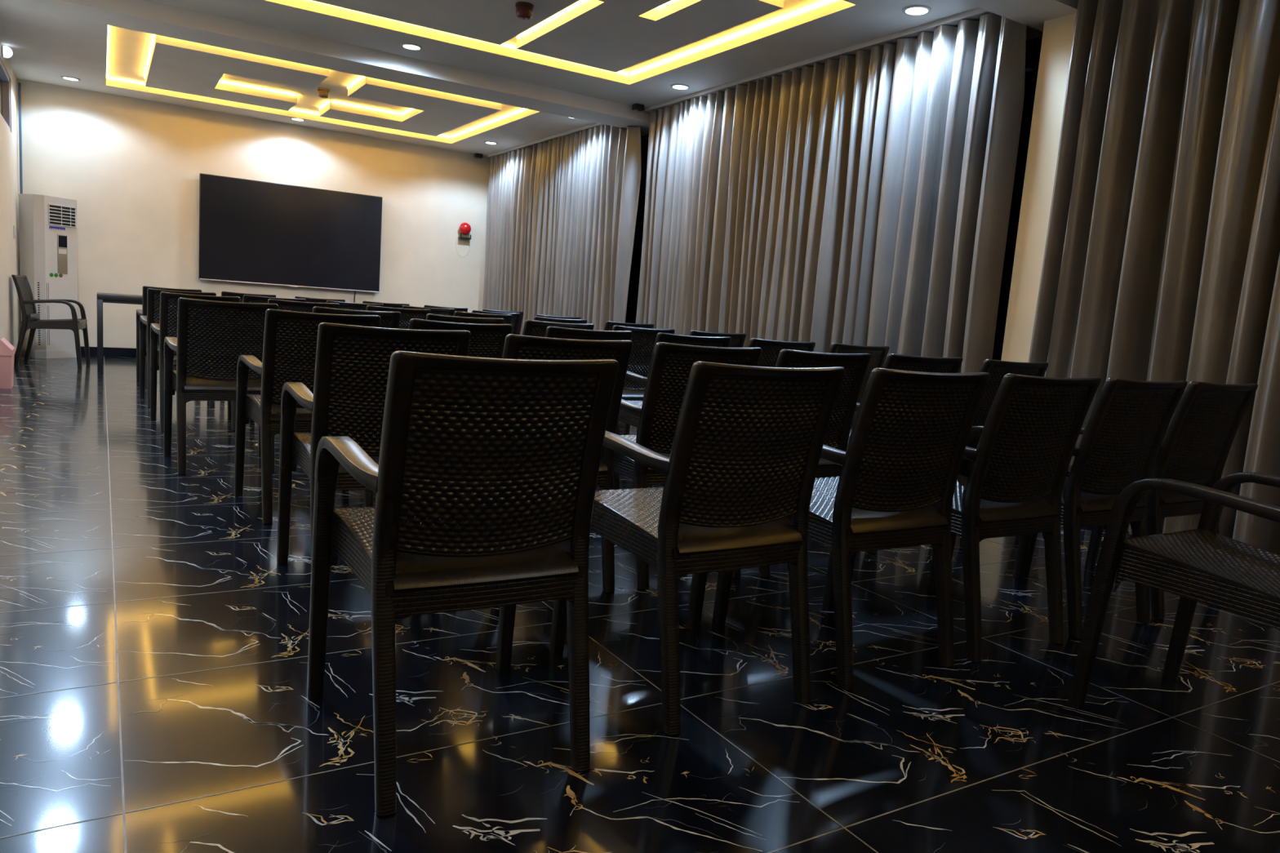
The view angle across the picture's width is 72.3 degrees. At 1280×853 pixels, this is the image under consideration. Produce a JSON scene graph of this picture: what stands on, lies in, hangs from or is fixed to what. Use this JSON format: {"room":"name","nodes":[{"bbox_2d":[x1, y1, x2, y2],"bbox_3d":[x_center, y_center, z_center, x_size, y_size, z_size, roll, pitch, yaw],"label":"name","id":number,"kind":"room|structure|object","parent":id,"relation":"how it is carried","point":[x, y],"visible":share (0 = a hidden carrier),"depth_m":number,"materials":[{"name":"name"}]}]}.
{"room":"assembly chamber","nodes":[
{"label":"assembly chamber","id":0,"kind":"room"},
{"bbox_2d":[0,40,21,350],"bbox_3d":[-3.147,-1.285,3.579,0.120,3.320,13.840,0,9,-32],"label":"wall","id":1,"kind":"structure","parent":0,"point":[10,306],"depth_m":8.44,"materials":[{"name":"paint"}]},
{"bbox_2d":[0,59,10,130],"bbox_3d":[-5.664,-2.995,7.676,0.080,0.520,2.260,0,9,-32],"label":"window","id":2,"kind":"structure","parent":1,"relation":"in","point":[4,78],"depth_m":8.57,"materials":[{"name":"clear glass"}]},
{"bbox_2d":[1,44,13,57],"bbox_3d":[-5.685,-3.359,7.859,0.101,0.100,0.101,0,9,-32],"label":"wall lamp","id":3,"kind":"object","parent":1,"relation":"attached to","point":[6,52],"visible":0.98,"depth_m":7.83,"materials":[{"name":"white plastic"}]},
{"bbox_2d":[13,225,16,238],"bbox_3d":[-6.288,-1.958,8.818,0.018,0.124,0.090,0,9,-32],"label":"wall switch","id":4,"kind":"object","parent":1,"relation":"attached to","point":[14,226],"visible":1,"depth_m":8.78,"materials":[{"name":"white plastic"}]},
{"bbox_2d":[17,82,22,193],"bbox_3d":[-6.622,-2.225,9.391,0.023,2.808,0.034,0,9,-32],"label":"pipe","id":5,"kind":"object","parent":1,"relation":"attached to","point":[19,83],"visible":0.4,"depth_m":9.28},
{"bbox_2d":[0,0,649,133],"bbox_3d":[-2.075,-3.037,7.442,5.772,0.123,0.440,0,9,-32],"label":"ceiling beam","id":6,"kind":"structure","parent":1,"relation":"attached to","point":[142,15],"depth_m":7.05,"materials":[{"name":"paint"}]},
{"bbox_2d":[17,78,490,348],"bbox_3d":[-4.254,-2.348,10.998,6.012,3.320,0.120,0,9,-32],"label":"wall","id":7,"kind":"structure","parent":0,"point":[132,167],"depth_m":10.26,"materials":[{"name":"paint"}]},
{"bbox_2d":[80,346,136,357],"bbox_3d":[-4.330,-0.868,11.137,5.772,0.104,0.012,0,9,-32],"label":"baseboard","id":8,"kind":"structure","parent":7,"relation":"attached to","point":[108,352],"depth_m":10.07,"materials":[{"name":"black stone"}]},
{"bbox_2d":[198,173,382,293],"bbox_3d":[-4.282,-2.350,10.859,2.115,1.234,0.082,0,9,-32],"label":"television","id":9,"kind":"object","parent":7,"relation":"attached to","point":[255,232],"visible":1,"depth_m":10.79,"materials":[{"name":"black plastic"}]},
{"bbox_2d":[455,222,471,257],"bbox_3d":[-2.394,-2.549,11.958,0.203,0.464,0.130,0,9,-32],"label":"bell","id":10,"kind":"object","parent":7,"relation":"attached to","point":[464,228],"visible":1,"depth_m":11.91,"materials":[{"name":"red metal"}]},
{"bbox_2d":[0,0,1035,155],"bbox_3d":[-0.527,-2.776,4.926,5.972,0.247,14.040,0,9,-32],"label":"ceiling","id":11,"kind":"structure","parent":0,"point":[46,47],"depth_m":7.25,"materials":[{"name":"paint"}]},
{"bbox_2d":[61,75,80,80],"bbox_3d":[-5.872,-3.589,9.045,0.170,0.009,0.170,0,9,-32],"label":"recessed light","id":12,"kind":"object","parent":11,"relation":"in","point":[72,78],"visible":1,"depth_m":9.03,"materials":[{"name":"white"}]},
{"bbox_2d":[106,25,145,84],"bbox_3d":[-4.870,-3.508,8.350,0.355,0.014,2.348,0,9,-32],"label":"recessed light","id":13,"kind":"object","parent":11,"relation":"in","point":[108,25],"depth_m":9.26,"materials":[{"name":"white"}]},
{"bbox_2d":[144,34,155,78],"bbox_3d":[-4.631,-3.480,8.272,0.011,0.014,1.984,0,9,-32],"label":"recessed light","id":14,"kind":"object","parent":11,"relation":"in","point":[154,34],"depth_m":8.14,"materials":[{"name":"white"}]},
{"bbox_2d":[145,34,328,111],"bbox_3d":[-4.029,-3.453,8.648,1.405,0.097,2.100,0,9,-32],"label":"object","id":15,"kind":"structure","parent":11,"relation":"attached to","point":[175,64],"depth_m":8.27,"materials":[{"name":"paint"}]},
{"bbox_2d":[218,80,297,97],"bbox_3d":[-3.998,-3.558,9.215,0.774,0.014,0.114,0,9,-32],"label":"recessed light","id":16,"kind":"object","parent":11,"relation":"in","point":[220,81],"depth_m":9.22,"materials":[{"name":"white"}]},
{"bbox_2d":[289,117,305,120],"bbox_3d":[-4.036,-3.623,10.335,0.170,0.009,0.170,0,9,-32],"label":"recessed light","id":17,"kind":"object","parent":11,"relation":"in","point":[292,118],"visible":1,"depth_m":10.32,"materials":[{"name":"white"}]},
{"bbox_2d":[289,108,319,115],"bbox_3d":[-3.914,-3.688,10.250,0.319,0.014,0.084,0,9,-32],"label":"recessed light","id":18,"kind":"object","parent":11,"relation":"in","point":[291,108],"depth_m":10.28,"materials":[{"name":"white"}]},
{"bbox_2d":[317,87,329,97],"bbox_3d":[-3.290,-3.463,9.113,0.120,0.090,0.120,0,9,-32],"label":"smoke detector","id":19,"kind":"object","parent":11,"relation":"attached to","point":[322,92],"visible":1,"depth_m":9.07,"materials":[{"name":"brown plastic"}]},
{"bbox_2d":[347,75,364,88],"bbox_3d":[-2.791,-3.386,8.601,0.022,0.014,0.627,0,9,-32],"label":"recessed light","id":20,"kind":"object","parent":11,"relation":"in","point":[348,86],"depth_m":8.60,"materials":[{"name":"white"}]},
{"bbox_2d":[319,101,413,115],"bbox_3d":[-3.086,-3.572,9.836,0.815,0.014,0.948,0,9,-32],"label":"recessed light","id":21,"kind":"object","parent":11,"relation":"in","point":[327,102],"depth_m":9.81,"materials":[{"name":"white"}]},
{"bbox_2d":[319,76,502,136],"bbox_3d":[-2.554,-3.463,9.553,1.375,0.097,2.100,0,9,-32],"label":"trim","id":22,"kind":"structure","parent":11,"relation":"attached to","point":[434,113],"depth_m":9.27,"materials":[{"name":"paint"}]},
{"bbox_2d":[400,42,422,50],"bbox_3d":[-1.809,-3.009,6.946,0.170,0.009,0.170,0,9,-32],"label":"recessed light","id":23,"kind":"object","parent":11,"relation":"in","point":[406,45],"visible":1,"depth_m":6.94,"materials":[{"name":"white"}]},
{"bbox_2d":[474,153,483,159],"bbox_3d":[-2.187,-3.658,11.871,0.100,0.068,0.070,0,9,-32],"label":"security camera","id":24,"kind":"object","parent":11,"relation":"attached to","point":[477,156],"visible":1,"depth_m":11.85,"materials":[{"name":"black plastic"}]},
{"bbox_2d":[439,108,527,137],"bbox_3d":[-1.871,-3.527,10.181,0.169,0.014,2.364,0,9,-32],"label":"recessed light","id":25,"kind":"object","parent":11,"relation":"in","point":[512,113],"depth_m":10.19,"materials":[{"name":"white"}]},
{"bbox_2d":[484,141,497,144],"bbox_3d":[-1.861,-3.541,10.940,0.170,0.009,0.170,0,9,-32],"label":"recessed light","id":26,"kind":"object","parent":11,"relation":"in","point":[486,142],"visible":1,"depth_m":10.93,"materials":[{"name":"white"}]},
{"bbox_2d":[487,122,604,158],"bbox_3d":[-1.104,-3.396,10.387,0.080,0.038,3.604,0,9,-32],"label":"rail","id":27,"kind":"object","parent":11,"relation":"attached to","point":[578,130],"visible":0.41,"depth_m":10.31,"materials":[{"name":"grey plastic"}]},
{"bbox_2d":[482,124,641,335],"bbox_3d":[-1.076,-1.951,10.489,0.262,2.847,3.790,0,9,-32],"label":"curtain","id":28,"kind":"object","parent":27,"relation":"hanging from","point":[562,212],"visible":0.62,"depth_m":9.94,"materials":[{"name":"grey fabric"}]},
{"bbox_2d":[312,0,783,72],"bbox_3d":[-1.033,-2.817,5.522,3.250,0.097,2.120,0,9,-32],"label":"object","id":29,"kind":"structure","parent":11,"relation":"attached to","point":[615,36],"depth_m":6.08,"materials":[{"name":"paint"}]},
{"bbox_2d":[515,1,533,19],"bbox_3d":[-0.764,-2.737,5.785,0.120,0.090,0.120,0,9,-32],"label":"smoke detector","id":30,"kind":"object","parent":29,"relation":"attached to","point":[523,9],"visible":1,"depth_m":5.75,"materials":[{"name":"red plastic"}]},
{"bbox_2d":[516,0,586,38],"bbox_3d":[-0.662,-2.923,6.291,0.027,0.014,1.124,0,9,-32],"label":"recessed light","id":31,"kind":"object","parent":11,"relation":"in","point":[553,17],"depth_m":6.25,"materials":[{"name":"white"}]},
{"bbox_2d":[631,102,644,111],"bbox_3d":[-0.018,-3.031,8.347,0.100,0.068,0.070,0,9,-32],"label":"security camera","id":32,"kind":"object","parent":11,"relation":"attached to","point":[636,107],"visible":1,"depth_m":8.32,"materials":[{"name":"black plastic"}]},
{"bbox_2d":[657,0,675,8],"bbox_3d":[0.169,-2.793,5.780,0.017,0.014,0.197,0,9,-32],"label":"recessed light","id":33,"kind":"object","parent":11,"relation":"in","point":[671,1],"depth_m":5.78,"materials":[{"name":"white"}]},
{"bbox_2d":[501,0,834,75],"bbox_3d":[-1.030,-2.840,5.460,3.866,0.014,2.716,0,9,-32],"label":"recessed light","id":34,"kind":"object","parent":11,"relation":"in","point":[827,1],"visible":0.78,"depth_m":6.42,"materials":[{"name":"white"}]},
{"bbox_2d":[670,84,689,89],"bbox_3d":[0.347,-2.930,7.562,0.170,0.009,0.170,0,9,-32],"label":"recessed light","id":35,"kind":"object","parent":11,"relation":"in","point":[679,86],"visible":1,"depth_m":7.55,"materials":[{"name":"white"}]},
{"bbox_2d":[644,7,992,112],"bbox_3d":[1.125,-2.752,6.764,0.080,0.038,4.069,0,9,-32],"label":"rail","id":36,"kind":"object","parent":11,"relation":"attached to","point":[974,14],"visible":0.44,"depth_m":6.27,"materials":[{"name":"grey plastic"}]},
{"bbox_2d":[635,13,1026,429],"bbox_3d":[1.092,-1.326,6.982,0.277,2.847,4.050,0,9,-32],"label":"curtain","id":37,"kind":"object","parent":36,"relation":"hanging from","point":[864,198],"visible":0.75,"depth_m":6.21,"materials":[{"name":"grey fabric"}]},
{"bbox_2d":[902,4,931,15],"bbox_3d":[1.688,-2.537,5.346,0.170,0.009,0.170,0,9,-32],"label":"recessed light","id":38,"kind":"object","parent":11,"relation":"in","point":[913,10],"visible":1,"depth_m":5.34,"materials":[{"name":"white plastic"}]},
{"bbox_2d":[960,0,1078,31],"bbox_3d":[0.242,-2.367,3.679,5.772,0.123,0.340,0,9,-32],"label":"trim","id":39,"kind":"structure","parent":11,"relation":"attached to","point":[1031,13],"depth_m":4.87,"materials":[{"name":"paint"}]},
{"bbox_3d":[3.306,-2.121,3.221,0.080,0.038,3.624,0,9,-32],"label":"rail","id":40,"kind":"object","parent":11,"relation":"attached to","visible":0},
{"bbox_2d":[1027,0,1279,555],"bbox_3d":[3.295,-0.698,3.468,0.356,2.847,3.600,0,9,-32],"label":"curtain","id":41,"kind":"object","parent":40,"relation":"hanging from","point":[1162,257],"visible":0.65,"depth_m":4.34,"materials":[{"name":"grey fabric"}]},
{"bbox_2d":[0,355,1279,852],"bbox_3d":[-0.755,0.280,5.330,5.972,0.121,14.040,0,9,-32],"label":"floor","id":42,"kind":"structure","parent":0,"point":[154,637],"depth_m":2.19,"materials":[{"name":"black tile"}]},
{"bbox_2d":[0,337,15,389],"bbox_3d":[-5.012,-0.500,6.894,0.144,0.385,0.272,0,9,-32],"label":"bin","id":43,"kind":"object","parent":42,"relation":"on","point":[7,352],"visible":1,"depth_m":6.82,"materials":[{"name":"pink plastic"}]},
{"bbox_2d":[18,193,78,358],"bbox_3d":[-6.331,-1.595,9.406,0.304,1.699,0.443,7,8,20],"label":"air conditioner","id":44,"kind":"object","parent":42,"relation":"on","point":[48,234],"visible":0.94,"depth_m":9.28,"materials":[{"name":"white plastic"}]},
{"bbox_2d":[48,203,75,227],"bbox_3d":[-6.130,-2.236,9.306,0.009,0.215,0.296,7,8,20],"label":"grille","id":45,"kind":"object","parent":44,"relation":"attached to","point":[60,215],"depth_m":9.30,"materials":[{"name":"white plastic"}]},
{"bbox_2d":[11,274,90,368],"bbox_3d":[-5.835,-1.042,8.694,0.582,0.871,0.517,1,8,-24],"label":"armchair","id":46,"kind":"object","parent":42,"relation":"on","point":[30,317],"visible":1,"depth_m":8.57,"materials":[{"name":"plastic"}]},
{"bbox_2d":[97,292,142,371],"bbox_3d":[-4.656,-0.958,9.181,1.750,0.745,0.620,0,9,-32],"label":"table","id":47,"kind":"object","parent":42,"relation":"on","point":[102,298],"visible":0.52,"depth_m":8.50,"materials":[{"name":"black plastic"}]},
{"bbox_2d":[136,285,201,387],"bbox_3d":[-4.179,-0.801,7.804,0.517,0.871,0.582,0,9,-32],"label":"armchair","id":48,"kind":"object","parent":42,"relation":"on","point":[143,312],"visible":0.02,"depth_m":7.55,"materials":[{"name":"plastic"}]},
{"bbox_2d":[139,288,216,408],"bbox_3d":[-3.526,-0.608,6.712,0.517,0.871,0.582,0,9,-32],"label":"armchair","id":49,"kind":"object","parent":42,"relation":"on","point":[153,295],"visible":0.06,"depth_m":6.43,"materials":[{"name":"plastic"}]},
{"bbox_2d":[150,291,239,431],"bbox_3d":[-2.919,-0.438,5.773,0.517,0.871,0.582,0,9,-32],"label":"armchair","id":50,"kind":"object","parent":42,"relation":"on","point":[168,317],"visible":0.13,"depth_m":5.50,"materials":[{"name":"plastic"}]},
{"bbox_2d":[164,297,278,474],"bbox_3d":[-2.196,-0.231,4.609,0.517,0.871,0.582,0,9,-32],"label":"armchair","id":51,"kind":"object","parent":42,"relation":"on","point":[205,382],"visible":0.8,"depth_m":4.37,"materials":[{"name":"plastic"}]},
{"bbox_2d":[219,291,275,347],"bbox_3d":[-3.657,-0.802,8.106,0.517,0.871,0.582,0,9,-32],"label":"armchair","id":52,"kind":"object","parent":42,"relation":"on","point":[223,293],"visible":0.02,"depth_m":7.78,"materials":[{"name":"plastic"}]},
{"bbox_2d":[237,294,306,355],"bbox_3d":[-2.976,-0.608,7.025,0.517,0.871,0.582,0,9,-32],"label":"armchair","id":53,"kind":"object","parent":42,"relation":"on","point":[246,298],"visible":0.02,"depth_m":6.69,"materials":[{"name":"plastic"}]},
{"bbox_2d":[249,298,339,419],"bbox_3d":[-2.388,-0.440,6.081,0.517,0.871,0.582,0,9,-32],"label":"armchair","id":54,"kind":"object","parent":42,"relation":"on","point":[297,306],"visible":0.06,"depth_m":5.78,"materials":[{"name":"plastic"}]},
{"bbox_2d":[234,308,380,524],"bbox_3d":[-1.452,-0.074,3.841,0.517,0.871,0.582,-1,9,-33],"label":"armchair","id":55,"kind":"object","parent":42,"relation":"on","point":[264,409],"visible":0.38,"depth_m":3.57,"materials":[{"name":"wicker"}]},
{"bbox_2d":[280,296,345,377],"bbox_3d":[-3.138,-0.805,8.425,0.517,0.871,0.582,0,9,-32],"label":"armchair","id":56,"kind":"object","parent":42,"relation":"on","point":[308,299],"visible":0.02,"depth_m":8.12,"materials":[{"name":"plastic"}]},
{"bbox_2d":[288,306,400,399],"bbox_3d":[-1.644,-0.224,4.868,0.517,0.871,0.582,0,9,-32],"label":"armchair","id":57,"kind":"object","parent":42,"relation":"on","point":[388,319],"visible":0.02,"depth_m":4.62,"materials":[{"name":"plastic"}]},
{"bbox_2d":[326,300,383,311],"bbox_3d":[-2.461,-0.612,7.344,0.517,0.871,0.582,0,9,-32],"label":"armchair","id":58,"kind":"object","parent":42,"relation":"on","point":[345,305],"visible":0.02,"depth_m":7.05,"materials":[{"name":"plastic"}]},
{"bbox_2d":[276,322,471,564],"bbox_3d":[-0.883,0.093,2.901,0.517,0.871,0.582,0,9,-30],"label":"armchair","id":59,"kind":"object","parent":42,"relation":"on","point":[300,449],"visible":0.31,"depth_m":2.64,"materials":[{"name":"plastic"}]},
{"bbox_2d":[362,301,409,308],"bbox_3d":[-2.613,-0.807,8.736,0.517,0.871,0.582,0,9,-32],"label":"armchair","id":60,"kind":"object","parent":42,"relation":"on","point":[385,304],"visible":0.05,"depth_m":8.46,"materials":[{"name":"plastic"}]},
{"bbox_2d":[365,305,431,347],"bbox_3d":[-1.849,-0.443,6.408,0.517,0.871,0.582,0,9,-32],"label":"armchair","id":61,"kind":"object","parent":42,"relation":"on","point":[406,314],"visible":0.02,"depth_m":6.17,"materials":[{"name":"plastic"}]},
{"bbox_2d":[400,305,454,326],"bbox_3d":[-1.946,-0.617,7.672,0.517,0.871,0.582,0,9,-32],"label":"armchair","id":62,"kind":"object","parent":42,"relation":"on","point":[450,312],"visible":0.02,"depth_m":7.42,"materials":[{"name":"plastic"}]},
{"bbox_2d":[362,318,512,497],"bbox_3d":[-0.918,-0.054,3.993,0.517,0.871,0.582,0,9,-32],"label":"armchair","id":63,"kind":"object","parent":42,"relation":"on","point":[486,340],"visible":0.07,"depth_m":3.77,"materials":[{"name":"plastic"}]},
{"bbox_2d":[423,305,467,311],"bbox_3d":[-2.107,-0.812,9.058,0.517,0.871,0.582,0,9,-32],"label":"armchair","id":64,"kind":"object","parent":42,"relation":"on","point":[461,309],"visible":0.02,"depth_m":8.78,"materials":[{"name":"plastic"}]},
{"bbox_2d":[306,351,618,816],"bbox_3d":[-0.400,0.259,1.919,0.517,0.871,0.582,0,9,-30],"label":"armchair","id":65,"kind":"object","parent":42,"relation":"on","point":[524,539],"visible":1,"depth_m":1.71,"materials":[{"name":"plastic"}]},
{"bbox_2d":[425,313,504,324],"bbox_3d":[-1.137,-0.227,5.175,0.517,0.871,0.582,0,9,-32],"label":"armchair","id":66,"kind":"object","parent":42,"relation":"on","point":[429,316],"visible":0.02,"depth_m":4.87,"materials":[{"name":"plastic"}]},
{"bbox_2d":[453,311,512,324],"bbox_3d":[-1.318,-0.448,6.747,0.517,0.871,0.582,0,9,-32],"label":"armchair","id":67,"kind":"object","parent":42,"relation":"on","point":[507,317],"visible":0.02,"depth_m":6.46,"materials":[{"name":"plastic"}]},
{"bbox_2d":[471,310,520,334],"bbox_3d":[-1.425,-0.619,7.980,0.517,0.871,0.582,0,9,-32],"label":"armchair","id":68,"kind":"object","parent":42,"relation":"on","point":[516,316],"visible":0.02,"depth_m":7.80,"materials":[{"name":"plastic"}]},
{"bbox_2d":[482,309,523,334],"bbox_3d":[-1.584,-0.814,9.370,0.517,0.871,0.582,0,9,-32],"label":"armchair","id":69,"kind":"object","parent":42,"relation":"on","point":[486,310],"visible":0.02,"depth_m":9.17,"materials":[{"name":"plastic"}]},
{"bbox_2d":[441,333,633,592],"bbox_3d":[-0.384,0.105,3.087,0.517,0.871,0.582,0,9,-32],"label":"armchair","id":70,"kind":"object","parent":42,"relation":"on","point":[515,346],"visible":0.09,"depth_m":2.88,"materials":[{"name":"wicker"}]},
{"bbox_2d":[535,314,580,319],"bbox_3d":[-0.911,-0.623,8.303,0.517,0.871,0.582,0,9,-32],"label":"armchair","id":71,"kind":"object","parent":42,"relation":"on","point":[537,315],"visible":0.02,"depth_m":8.00,"materials":[{"name":"plastic"}]},
{"bbox_2d":[522,320,594,337],"bbox_3d":[-0.640,-0.231,5.492,0.517,0.871,0.582,0,9,-32],"label":"armchair","id":72,"kind":"object","parent":42,"relation":"on","point":[531,327],"visible":0.06,"depth_m":5.16,"materials":[{"name":"plastic"}]},
{"bbox_2d":[533,315,586,324],"bbox_3d":[-0.776,-0.450,7.068,0.517,0.871,0.582,0,9,-32],"label":"armchair","id":73,"kind":"object","parent":42,"relation":"on","point":[535,318],"visible":0.02,"depth_m":6.77,"materials":[{"name":"plastic"}]},
{"bbox_2d":[544,326,632,489],"bbox_3d":[-0.397,-0.069,4.402,0.517,0.871,0.582,0,9,-32],"label":"armchair","id":74,"kind":"object","parent":42,"relation":"on","point":[551,331],"visible":0.06,"depth_m":4.12,"materials":[{"name":"plastic"}]},
{"bbox_2d":[604,320,653,330],"bbox_3d":[-0.244,-0.454,7.402,0.517,0.871,0.582,0,9,-32],"label":"armchair","id":75,"kind":"object","parent":42,"relation":"on","point":[609,325],"visible":0.02,"depth_m":7.07,"materials":[{"name":"plastic"}]},
{"bbox_2d":[612,325,675,435],"bbox_3d":[-0.137,-0.235,5.801,0.517,0.871,0.582,0,9,-32],"label":"armchair","id":76,"kind":"object","parent":42,"relation":"on","point":[643,340],"visible":0.3,"depth_m":5.58,"materials":[{"name":"plastic"}]},
{"bbox_2d":[618,332,731,488],"bbox_3d":[0.115,-0.076,4.742,0.517,0.871,0.582,0,9,-32],"label":"armchair","id":77,"kind":"object","parent":42,"relation":"on","point":[711,341],"visible":0.09,"depth_m":4.49,"materials":[{"name":"wicker"}]},
{"bbox_2d":[613,342,762,589],"bbox_3d":[0.084,0.104,3.363,0.517,0.871,0.582,0,9,-32],"label":"armchair","id":78,"kind":"object","parent":42,"relation":"on","point":[671,364],"visible":0.24,"depth_m":3.08,"materials":[{"name":"wicker"}]},
{"bbox_2d":[635,329,746,435],"bbox_3d":[0.360,-0.239,6.117,0.517,0.871,0.582,0,9,-32],"label":"armchair","id":79,"kind":"object","parent":42,"relation":"on","point":[738,340],"visible":0.02,"depth_m":5.89,"materials":[{"name":"plastic"}]},
{"bbox_2d":[549,361,845,735],"bbox_3d":[0.141,0.246,2.317,0.517,0.871,0.582,-1,9,-32],"label":"armchair","id":80,"kind":"object","parent":42,"relation":"on","point":[740,469],"visible":0.97,"depth_m":2.11,"materials":[{"name":"plastic"}]},
{"bbox_2d":[747,337,815,367],"bbox_3d":[0.619,-0.081,5.063,0.517,0.871,0.582,0,9,-32],"label":"armchair","id":81,"kind":"object","parent":42,"relation":"on","point":[771,351],"visible":0.08,"depth_m":4.76,"materials":[{"name":"plastic"}]},
{"bbox_2d":[758,349,871,577],"bbox_3d":[0.547,0.105,3.614,0.517,0.871,0.582,0,9,-32],"label":"armchair","id":82,"kind":"object","parent":42,"relation":"on","point":[855,365],"visible":0.17,"depth_m":3.45,"materials":[{"name":"wicker"}]},
{"bbox_2d":[712,368,991,689],"bbox_3d":[0.627,0.240,2.641,0.517,0.871,0.582,0,9,-32],"label":"armchair","id":83,"kind":"object","parent":42,"relation":"on","point":[901,461],"visible":0.86,"depth_m":2.42,"materials":[{"name":"wicker"}]},
{"bbox_2d":[828,342,889,428],"bbox_3d":[1.128,-0.088,5.401,0.517,0.871,0.582,0,9,-32],"label":"armchair","id":84,"kind":"object","parent":42,"relation":"on","point":[878,353],"visible":0.1,"depth_m":5.20,"materials":[{"name":"plastic"}]},
{"bbox_2d":[847,353,963,553],"bbox_3d":[1.080,0.083,4.083,0.517,0.871,0.582,0,9,-30],"label":"armchair","id":85,"kind":"object","parent":42,"relation":"on","point":[894,362],"visible":0.12,"depth_m":3.79,"materials":[{"name":"wicker"}]},
{"bbox_2d":[850,373,1101,662],"bbox_3d":[1.080,0.238,2.911,0.517,0.871,0.582,0,9,-32],"label":"armchair","id":86,"kind":"object","parent":42,"relation":"on","point":[1021,459],"visible":0.74,"depth_m":2.68,"materials":[{"name":"wicker"}]},
{"bbox_2d":[960,359,1048,546],"bbox_3d":[1.582,0.086,4.339,0.517,0.871,0.582,0,9,-32],"label":"armchair","id":87,"kind":"object","parent":42,"relation":"on","point":[997,369],"visible":0.09,"depth_m":4.04,"materials":[{"name":"wicker"}]},
{"bbox_2d":[951,377,1187,639],"bbox_3d":[1.522,0.234,3.186,0.517,0.871,0.582,0,9,-32],"label":"armchair","id":88,"kind":"object","parent":42,"relation":"on","point":[1123,434],"visible":0.68,"depth_m":2.94,"materials":[{"name":"wicker"}]},
{"bbox_2d":[1023,381,1257,618],"bbox_3d":[1.961,0.230,3.465,0.517,0.871,0.582,0,9,-32],"label":"armchair","id":89,"kind":"object","parent":42,"relation":"on","point":[1202,428],"visible":0.53,"depth_m":3.22,"materials":[{"name":"wicker"}]},
{"bbox_2d":[1066,471,1279,710],"bbox_3d":[1.550,0.367,2.201,0.517,0.871,0.582,0,9,-32],"label":"armchair","id":90,"kind":"object","parent":42,"relation":"on","point":[1202,565],"visible":1,"depth_m":2.25,"materials":[{"name":"plastic"}]},
{"bbox_2d":[640,29,1043,136],"bbox_3d":[1.873,-1.318,6.662,0.120,3.320,13.840,0,9,-32],"label":"wall","id":91,"kind":"structure","parent":0,"point":[1033,33],"depth_m":5.54,"materials":[{"name":"paint"}]},
{"bbox_2d":[625,133,648,323],"bbox_3d":[-0.641,-2.085,10.739,0.070,2.560,3.740,0,9,-32],"label":"window","id":92,"kind":"structure","parent":91,"relation":"in","point":[633,295],"depth_m":9.72,"materials":[{"name":"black glass"}]},
{"bbox_2d":[991,36,1042,360],"bbox_3d":[1.480,-1.471,7.290,0.070,2.560,4.370,0,9,-32],"label":"window","id":93,"kind":"structure","parent":91,"relation":"in","point":[1033,50],"depth_m":5.69,"materials":[{"name":"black glass"}]},
{"bbox_2d":[1000,13,1076,362],"bbox_3d":[2.480,-0.928,5.182,0.400,2.785,0.340,0,9,-32],"label":"wall","id":94,"kind":"structure","parent":0,"point":[1058,33],"depth_m":5.08,"materials":[{"name":"paint"}]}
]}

